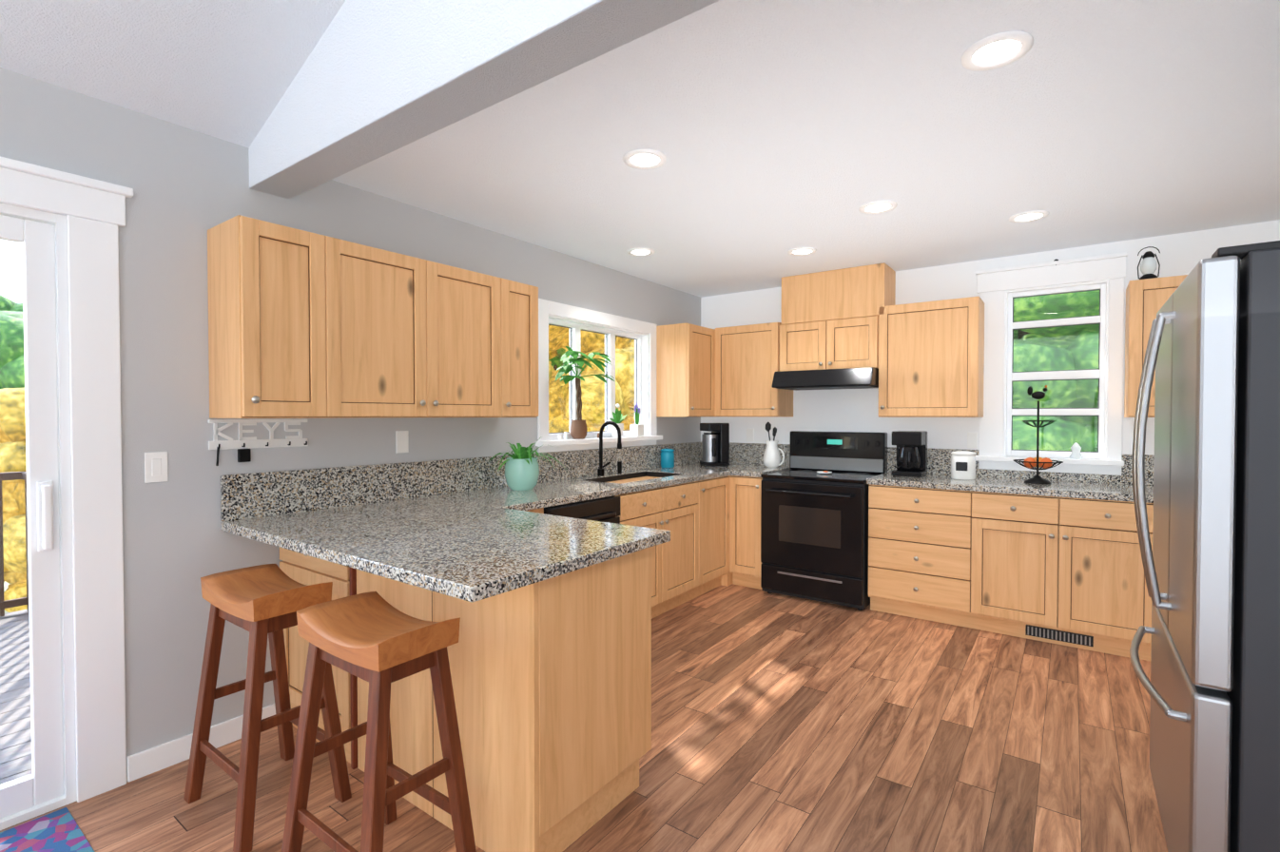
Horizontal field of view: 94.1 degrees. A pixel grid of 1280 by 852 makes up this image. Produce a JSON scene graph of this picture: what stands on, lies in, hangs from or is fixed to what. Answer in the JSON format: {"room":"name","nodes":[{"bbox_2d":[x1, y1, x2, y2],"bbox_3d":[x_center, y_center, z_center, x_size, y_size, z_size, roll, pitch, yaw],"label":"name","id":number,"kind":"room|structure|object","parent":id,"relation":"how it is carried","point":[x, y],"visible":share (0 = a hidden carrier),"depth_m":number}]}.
{"room":"kitchen","nodes":[
{"label":"kitchen","id":0,"kind":"room"},
{"bbox_2d":[0,0,345,147],"bbox_3d":[-1.323,-1.910,-0.384,3.950,1.562,4.290,1,1,36],"label":"ceiling","id":1,"kind":"structure","parent":0,"point":[227,70],"depth_m":2.05},
{"bbox_2d":[0,67,700,781],"bbox_3d":[-1.864,-0.777,2.380,0.150,4.200,8.395,1,1,36],"label":"wall","id":2,"kind":"structure","parent":0,"point":[188,187],"depth_m":2.37},
{"bbox_2d":[0,239,33,783],"bbox_3d":[-2.308,0.295,1.719,0.004,1.840,0.773,1,1,36],"label":"door glass","id":3,"kind":"object","parent":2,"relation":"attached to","point":[12,531],"visible":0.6,"depth_m":1.99},
{"bbox_2d":[0,155,133,830],"bbox_3d":[-2.576,0.240,1.388,0.201,2.200,2.165,1,1,36],"label":"door frame","id":4,"kind":"structure","parent":2,"relation":"attached to","point":[88,387],"depth_m":2.08},
{"bbox_2d":[144,451,168,483],"bbox_3d":[-1.850,0.158,2.279,0.010,0.115,0.070,1,1,36],"label":"switch plate","id":5,"kind":"object","parent":2,"relation":"attached to","point":[156,467],"visible":1,"depth_m":2.27},
{"bbox_2d":[126,703,275,782],"bbox_3d":[-1.747,1.275,2.436,0.014,0.095,0.545,1,1,36],"label":"baseboard","id":6,"kind":"structure","parent":2,"relation":"attached to","point":[154,759],"depth_m":2.33},
{"bbox_2d":[208,419,308,465],"bbox_3d":[-1.628,0.065,2.564,0.033,0.190,0.385,1,1,36],"label":"sign","id":7,"kind":"object","parent":2,"relation":"attached to","point":[243,446],"visible":1,"depth_m":2.53},
{"bbox_2d":[207,214,348,418],"bbox_3d":[-1.507,-0.413,2.465,0.330,0.761,0.370,1,1,36],"label":"upper cabinet","id":8,"kind":"object","parent":2,"relation":"attached to","point":[278,334],"depth_m":2.35},
{"bbox_2d":[395,430,408,453],"bbox_3d":[-1.244,0.083,3.116,0.006,0.115,0.070,1,1,36],"label":"electrical outlet","id":9,"kind":"object","parent":2,"relation":"attached to","point":[402,440],"visible":1,"depth_m":3.11},
{"bbox_2d":[344,240,515,417],"bbox_3d":[-1.159,-0.421,2.944,0.330,0.761,1.058,1,1,36],"label":"upper cabinet","id":10,"kind":"object","parent":2,"relation":"attached to","point":[427,339],"depth_m":2.85},
{"bbox_2d":[220,443,701,519],"bbox_3d":[-0.567,0.270,4.031,0.020,0.191,3.922,1,1,36],"label":"backsplash","id":11,"kind":"structure","parent":2,"relation":"attached to","point":[242,495],"depth_m":3.06},
{"bbox_2d":[515,281,538,417],"bbox_3d":[-0.820,-0.429,3.411,0.330,0.761,0.340,1,1,36],"label":"upper cabinet","id":12,"kind":"object","parent":2,"relation":"attached to","point":[526,295],"depth_m":3.39},
{"bbox_2d":[537,298,657,441],"bbox_3d":[-0.315,-0.378,4.479,0.138,0.930,1.360,1,1,36],"label":"window","id":13,"kind":"structure","parent":2,"relation":"in","point":[599,321],"depth_m":4.51},
{"bbox_2d":[535,435,662,452],"bbox_3d":[-0.269,0.127,4.455,0.130,0.078,1.400,1,1,36],"label":"window sill","id":14,"kind":"structure","parent":2,"relation":"attached to","point":[560,445],"depth_m":4.27},
{"bbox_2d":[557,431,599,439],"bbox_3d":[-0.427,0.064,4.245,0.040,0.052,0.458,1,1,36],"label":"trinkets","id":15,"kind":"object","parent":14,"relation":"on","point":[559,436],"visible":0.92,"depth_m":4.11},
{"bbox_2d":[554,346,614,439],"bbox_3d":[-0.352,-0.231,4.142,0.346,0.647,0.560,1,1,36],"label":"potted plant","id":16,"kind":"object","parent":14,"relation":"on","point":[578,428],"visible":1,"depth_m":4.17},
{"bbox_2d":[609,403,627,437],"bbox_3d":[-0.181,-0.044,4.556,0.121,0.258,0.240,1,1,36],"label":"potted plant","id":17,"kind":"object","parent":14,"relation":"on","point":[618,417],"visible":0.73,"depth_m":4.54},
{"bbox_2d":[629,402,643,436],"bbox_3d":[-0.026,-0.054,4.778,0.080,0.271,0.096,1,1,36],"label":"lavender","id":18,"kind":"object","parent":14,"relation":"on","point":[636,429],"visible":1,"depth_m":4.76},
{"bbox_2d":[656,322,717,416],"bbox_3d":[0.414,-0.458,5.064,0.384,0.761,0.454,1,1,36],"label":"upper cabinet","id":19,"kind":"object","parent":2,"relation":"attached to","point":[686,353],"depth_m":4.92},
{"bbox_2d":[248,0,719,199],"bbox_3d":[-0.016,-1.925,1.416,3.950,1.870,0.160,1,1,36],"label":"ceiling beam","id":20,"kind":"structure","parent":0,"point":[373,80],"depth_m":1.86},
{"bbox_2d":[0,583,1167,851],"bbox_3d":[-0.205,1.394,1.212,4.250,0.100,8.395,1,1,36],"label":"floor","id":21,"kind":"structure","parent":0,"point":[784,723],"depth_m":2.37},
{"bbox_2d":[0,807,94,851],"bbox_3d":[-2.098,1.336,1.379,0.630,0.009,1.240,1,1,36],"label":"rug","id":22,"kind":"object","parent":21,"relation":"on","point":[59,830],"visible":1,"depth_m":1.92},
{"bbox_2d":[183,563,351,851],"bbox_3d":[-1.325,0.933,2.114,0.477,0.790,0.357,1,1,36],"label":"stool","id":23,"kind":"object","parent":21,"relation":"on","point":[259,603],"visible":0.9,"depth_m":2.08},
{"bbox_2d":[279,549,351,768],"bbox_3d":[-1.164,0.873,2.719,0.607,0.890,0.640,1,1,36],"label":"base cabinet","id":24,"kind":"object","parent":21,"relation":"on","point":[304,571],"depth_m":2.47},
{"bbox_2d":[281,591,476,851],"bbox_3d":[-0.769,0.939,1.747,0.477,0.790,0.357,1,1,36],"label":"stool","id":25,"kind":"object","parent":21,"relation":"on","point":[378,642],"visible":1,"depth_m":1.71},
{"bbox_2d":[351,545,656,851],"bbox_3d":[-0.539,0.882,2.253,0.993,0.889,0.610,1,1,36],"label":"base cabinet","id":26,"kind":"object","parent":21,"relation":"on","point":[557,588],"depth_m":1.89},
{"bbox_2d":[220,496,671,606],"bbox_3d":[-0.806,0.414,2.352,1.611,0.040,0.920,1,1,36],"label":"countertop","id":27,"kind":"structure","parent":26,"relation":"on","point":[471,553],"depth_m":2.09},
{"bbox_2d":[538,507,545,511],"bbox_3d":[-0.846,0.866,3.137,0.600,0.890,0.349,1,1,36],"label":"base cabinet","id":28,"kind":"object","parent":21,"relation":"on","point":[539,509],"depth_m":3.09},
{"bbox_2d":[545,492,625,523],"bbox_3d":[-0.541,0.862,3.518,0.605,0.885,0.616,1,1,36],"label":"dishwasher","id":29,"kind":"object","parent":21,"relation":"on","point":[612,509],"depth_m":3.39},
{"bbox_2d":[610,473,694,616],"bbox_3d":[-0.075,0.848,4.181,0.620,0.890,0.997,1,1,36],"label":"base cabinet","id":30,"kind":"object","parent":21,"relation":"on","point":[669,507],"depth_m":4.08},
{"bbox_2d":[435,462,747,511],"bbox_3d":[-0.046,0.392,4.223,0.641,0.060,3.002,1,1,36],"label":"countertop","id":31,"kind":"structure","parent":30,"relation":"on","point":[544,493],"depth_m":3.59},
{"bbox_2d":[490,438,566,490],"bbox_3d":[-0.646,0.215,3.466,0.370,0.317,0.509,1,1,36],"label":"plant","id":32,"kind":"object","parent":31,"relation":"on","point":[521,469],"visible":1,"depth_m":3.43},
{"bbox_2d":[595,421,621,477],"bbox_3d":[-0.198,0.166,4.297,0.213,0.389,0.120,1,1,36],"label":"faucet","id":33,"kind":"object","parent":31,"relation":"on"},
{"bbox_2d":[614,462,621,473],"bbox_3d":[-0.154,0.313,4.498,0.034,0.090,0.035,1,1,36],"label":"soap dispenser","id":34,"kind":"object","parent":31,"relation":"on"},
{"bbox_2d":[660,448,674,467],"bbox_3d":[0.229,0.268,4.973,0.116,0.160,0.116,1,1,36],"label":"canister","id":35,"kind":"object","parent":31,"relation":"on","point":[667,457],"visible":1,"depth_m":4.92},
{"bbox_2d":[699,423,729,466],"bbox_3d":[0.644,0.159,5.212,0.202,0.370,0.220,0,1,-16],"label":"coffee machine","id":36,"kind":"object","parent":31,"relation":"on","point":[716,446],"visible":1,"depth_m":5.13},
{"bbox_2d":[694,473,732,598],"bbox_3d":[0.331,0.839,4.701,0.666,0.890,0.566,1,1,36],"label":"base cabinet","id":37,"kind":"object","parent":21,"relation":"on","point":[712,495],"depth_m":4.55},
{"bbox_2d":[732,465,790,477],"bbox_3d":[1.016,0.370,4.910,0.270,0.040,0.642,1,1,36],"label":"countertop","id":38,"kind":"structure","parent":37,"relation":"on","point":[760,470],"depth_m":4.76},
{"bbox_2d":[762,421,784,467],"bbox_3d":[1.124,0.155,4.988,0.187,0.385,0.150,1,1,36],"label":"pitcher","id":39,"kind":"object","parent":38,"relation":"on","point":[771,457],"visible":1,"depth_m":4.95},
{"bbox_2d":[732,469,782,589],"bbox_3d":[0.984,0.836,4.894,0.295,0.890,0.686,1,1,36],"label":"base cabinet","id":40,"kind":"object","parent":21,"relation":"on","point":[746,488],"depth_m":4.68},
{"bbox_2d":[760,430,887,610],"bbox_3d":[1.399,0.669,4.554,0.764,1.235,0.723,1,1,36],"label":"range","id":41,"kind":"object","parent":21,"relation":"on","point":[814,534],"visible":1,"depth_m":4.36},
{"bbox_2d":[816,470,832,473],"bbox_3d":[1.416,0.354,4.575,0.116,0.024,0.116,1,1,36],"label":"spoon rest","id":42,"kind":"object","parent":41,"relation":"on","point":[824,472],"visible":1,"depth_m":4.56},
{"bbox_2d":[866,481,983,630],"bbox_3d":[2.037,0.848,4.170,0.691,0.890,0.620,1,1,36],"label":"base cabinet","id":43,"kind":"object","parent":21,"relation":"on","point":[925,542],"depth_m":3.91},
{"bbox_2d":[983,488,1153,661],"bbox_3d":[2.656,0.856,3.721,0.961,0.890,0.620,1,1,36],"label":"base cabinet","id":44,"kind":"object","parent":21,"relation":"on","point":[1064,571],"depth_m":3.47},
{"bbox_2d":[866,469,1153,500],"bbox_3d":[2.664,0.391,3.713,2.258,0.040,0.642,1,1,36],"label":"countertop","id":45,"kind":"structure","parent":44,"relation":"on","point":[942,480],"depth_m":3.76},
{"bbox_2d":[891,430,927,477],"bbox_3d":[1.956,0.199,4.329,0.200,0.320,0.250,1,1,36],"label":"coffee maker","id":46,"kind":"object","parent":45,"relation":"on","point":[911,453],"visible":1,"depth_m":4.26},
{"bbox_2d":[950,450,976,480],"bbox_3d":[2.222,0.267,4.092,0.156,0.192,0.157,1,1,36],"label":"canister","id":47,"kind":"object","parent":45,"relation":"on","point":[963,465],"visible":1,"depth_m":4.03},
{"bbox_2d":[1013,385,1063,484],"bbox_3d":[2.566,0.052,3.839,0.267,0.630,0.268,1,1,36],"label":"fruit stand","id":48,"kind":"object","parent":45,"relation":"on","point":[1037,462],"visible":1,"depth_m":3.82},
{"bbox_2d":[1129,240,1279,851],"bbox_3d":[1.901,0.423,1.591,0.906,1.828,0.910,1,1,36],"label":"fridge","id":49,"kind":"object","parent":21,"relation":"on","point":[1211,560],"visible":1,"depth_m":1.42},
{"bbox_2d":[332,0,1279,297],"bbox_3d":[1.103,-1.224,2.968,3.950,0.120,3.645,1,1,36],"label":"ceiling","id":50,"kind":"structure","parent":0,"point":[774,131],"depth_m":2.42},
{"bbox_2d":[626,247,654,255],"bbox_3d":[0.005,-1.178,4.035,0.189,0.008,0.189,1,1,27],"label":"recessed light","id":51,"kind":"object","parent":50,"relation":"in","point":[640,251],"depth_m":4.02},
{"bbox_2d":[622,149,666,169],"bbox_3d":[0.021,-1.153,2.578,0.189,0.008,0.189,0,1,12],"label":"recessed light","id":52,"kind":"object","parent":50,"relation":"in","point":[641,159],"depth_m":2.57},
{"bbox_2d":[787,247,816,255],"bbox_3d":[1.095,-1.178,4.022,0.189,0.008,0.189,0,1,12],"label":"recessed light","id":53,"kind":"object","parent":50,"relation":"in","point":[800,251],"depth_m":4.02},
{"bbox_2d":[858,200,897,213],"bbox_3d":[1.266,-1.163,3.168,0.189,0.008,0.189,0,1,12],"label":"recessed light","id":54,"kind":"object","parent":50,"relation":"in","point":[877,206],"depth_m":3.16},
{"bbox_2d":[961,30,1033,70],"bbox_3d":[1.087,-1.140,1.816,0.189,0.008,0.189,1,1,27],"label":"recessed light","id":55,"kind":"object","parent":50,"relation":"in","point":[997,50],"depth_m":1.81},
{"bbox_2d":[1008,210,1048,222],"bbox_3d":[2.166,-1.166,3.318,0.189,0.008,0.189,1,1,30],"label":"recessed light","id":56,"kind":"object","parent":50,"relation":"in","point":[1028,216],"depth_m":3.31},
{"bbox_2d":[700,219,1279,472],"bbox_3d":[2.279,-0.813,4.466,4.100,4.200,0.150,1,1,36],"label":"wall","id":57,"kind":"structure","parent":0,"point":[857,410],"depth_m":4.46},
{"bbox_2d":[746,428,753,441],"bbox_3d":[0.983,0.081,5.327,0.070,0.115,0.006,1,1,36],"label":"electrical outlet","id":58,"kind":"object","parent":57,"relation":"attached to","point":[749,432],"depth_m":5.32},
{"bbox_2d":[717,322,796,416],"bbox_3d":[0.957,-0.463,5.101,0.598,0.771,0.375,1,1,36],"label":"upper cabinet","id":59,"kind":"object","parent":57,"relation":"attached to","point":[749,383],"depth_m":4.97},
{"bbox_2d":[777,313,880,374],"bbox_3d":[1.528,-0.624,4.712,0.760,0.384,0.330,1,1,36],"label":"upper cabinet","id":60,"kind":"object","parent":57,"relation":"attached to","point":[850,344],"depth_m":4.55},
{"bbox_2d":[781,262,895,321],"bbox_3d":[1.553,-1.004,4.689,0.790,0.376,0.333,1,1,36],"label":"upper cabinet","id":61,"kind":"object","parent":57,"relation":"attached to","point":[865,289],"depth_m":4.52},
{"bbox_2d":[701,443,1154,484],"bbox_3d":[2.174,0.263,4.451,3.922,0.191,0.020,1,1,36],"label":"backsplash","id":62,"kind":"structure","parent":57,"relation":"attached to","point":[939,460],"depth_m":4.36},
{"bbox_2d":[876,296,984,417],"bbox_3d":[2.098,-0.470,4.300,0.640,0.811,0.330,1,1,36],"label":"upper cabinet","id":63,"kind":"object","parent":57,"relation":"attached to","point":[932,353],"depth_m":4.16},
{"bbox_2d":[975,455,1124,475],"bbox_3d":[2.751,0.262,4.042,0.825,0.095,0.130,1,1,36],"label":"window sill","id":64,"kind":"structure","parent":57,"relation":"attached to","point":[1087,466],"depth_m":3.95},
{"bbox_2d":[1069,442,1082,459],"bbox_3d":[2.878,0.161,3.930,0.070,0.110,0.070,1,1,36],"label":"glass figurine","id":65,"kind":"object","parent":64,"relation":"on","point":[1076,448],"visible":1,"depth_m":3.91},
{"bbox_2d":[975,252,1127,460],"bbox_3d":[2.774,-0.426,4.066,0.840,1.350,0.165,1,1,36],"label":"window","id":66,"kind":"structure","parent":57,"relation":"in","point":[994,284],"depth_m":4.05},
{"bbox_2d":[1124,274,1187,417],"bbox_3d":[3.324,-0.454,3.410,0.830,0.811,0.330,1,1,36],"label":"upper cabinet","id":67,"kind":"object","parent":57,"relation":"attached to","point":[1144,298],"depth_m":3.49},
{"bbox_2d":[1137,246,1160,279],"bbox_3d":[3.065,-0.972,3.589,0.105,0.218,0.100,1,1,36],"label":"lantern","id":68,"kind":"object","parent":67,"relation":"on","point":[1148,266],"visible":0.9,"depth_m":3.57},
{"label":"outside","id":69,"kind":"structure","parent":0,"visible":0},
{"bbox_2d":[3,581,10,613],"bbox_3d":[3.577,4.246,9.828,120.000,0.100,100.000,1,1,36],"label":"ground","id":70,"kind":"structure","parent":69,"point":[6,584],"depth_m":15.24},
{"bbox_2d":[0,609,31,784],"bbox_3d":[-4.164,2.840,2.003,3.045,2.980,3.480,1,1,36],"label":"deck","id":71,"kind":"object","parent":70,"relation":"on","point":[24,706],"depth_m":2.92},
{"bbox_2d":[0,471,22,616],"bbox_3d":[-5.343,0.841,2.825,0.070,0.990,3.520,1,1,36],"label":"deck railing","id":72,"kind":"object","parent":71,"relation":"on","point":[22,600],"depth_m":4.11},
{"bbox_2d":[19,471,28,611],"bbox_3d":[-3.087,0.832,3.319,2.960,0.990,0.070,1,1,36],"label":"deck railing","id":73,"kind":"object","parent":71,"relation":"on","point":[25,599],"depth_m":4.20},
{"bbox_2d":[0,290,1099,612],"bbox_3d":[-1.790,-3.986,13.396,29.449,16.238,22.237,1,1,36],"label":"trees","id":74,"kind":"object","parent":70,"relation":"on","point":[1075,305],"depth_m":7.57}
]}

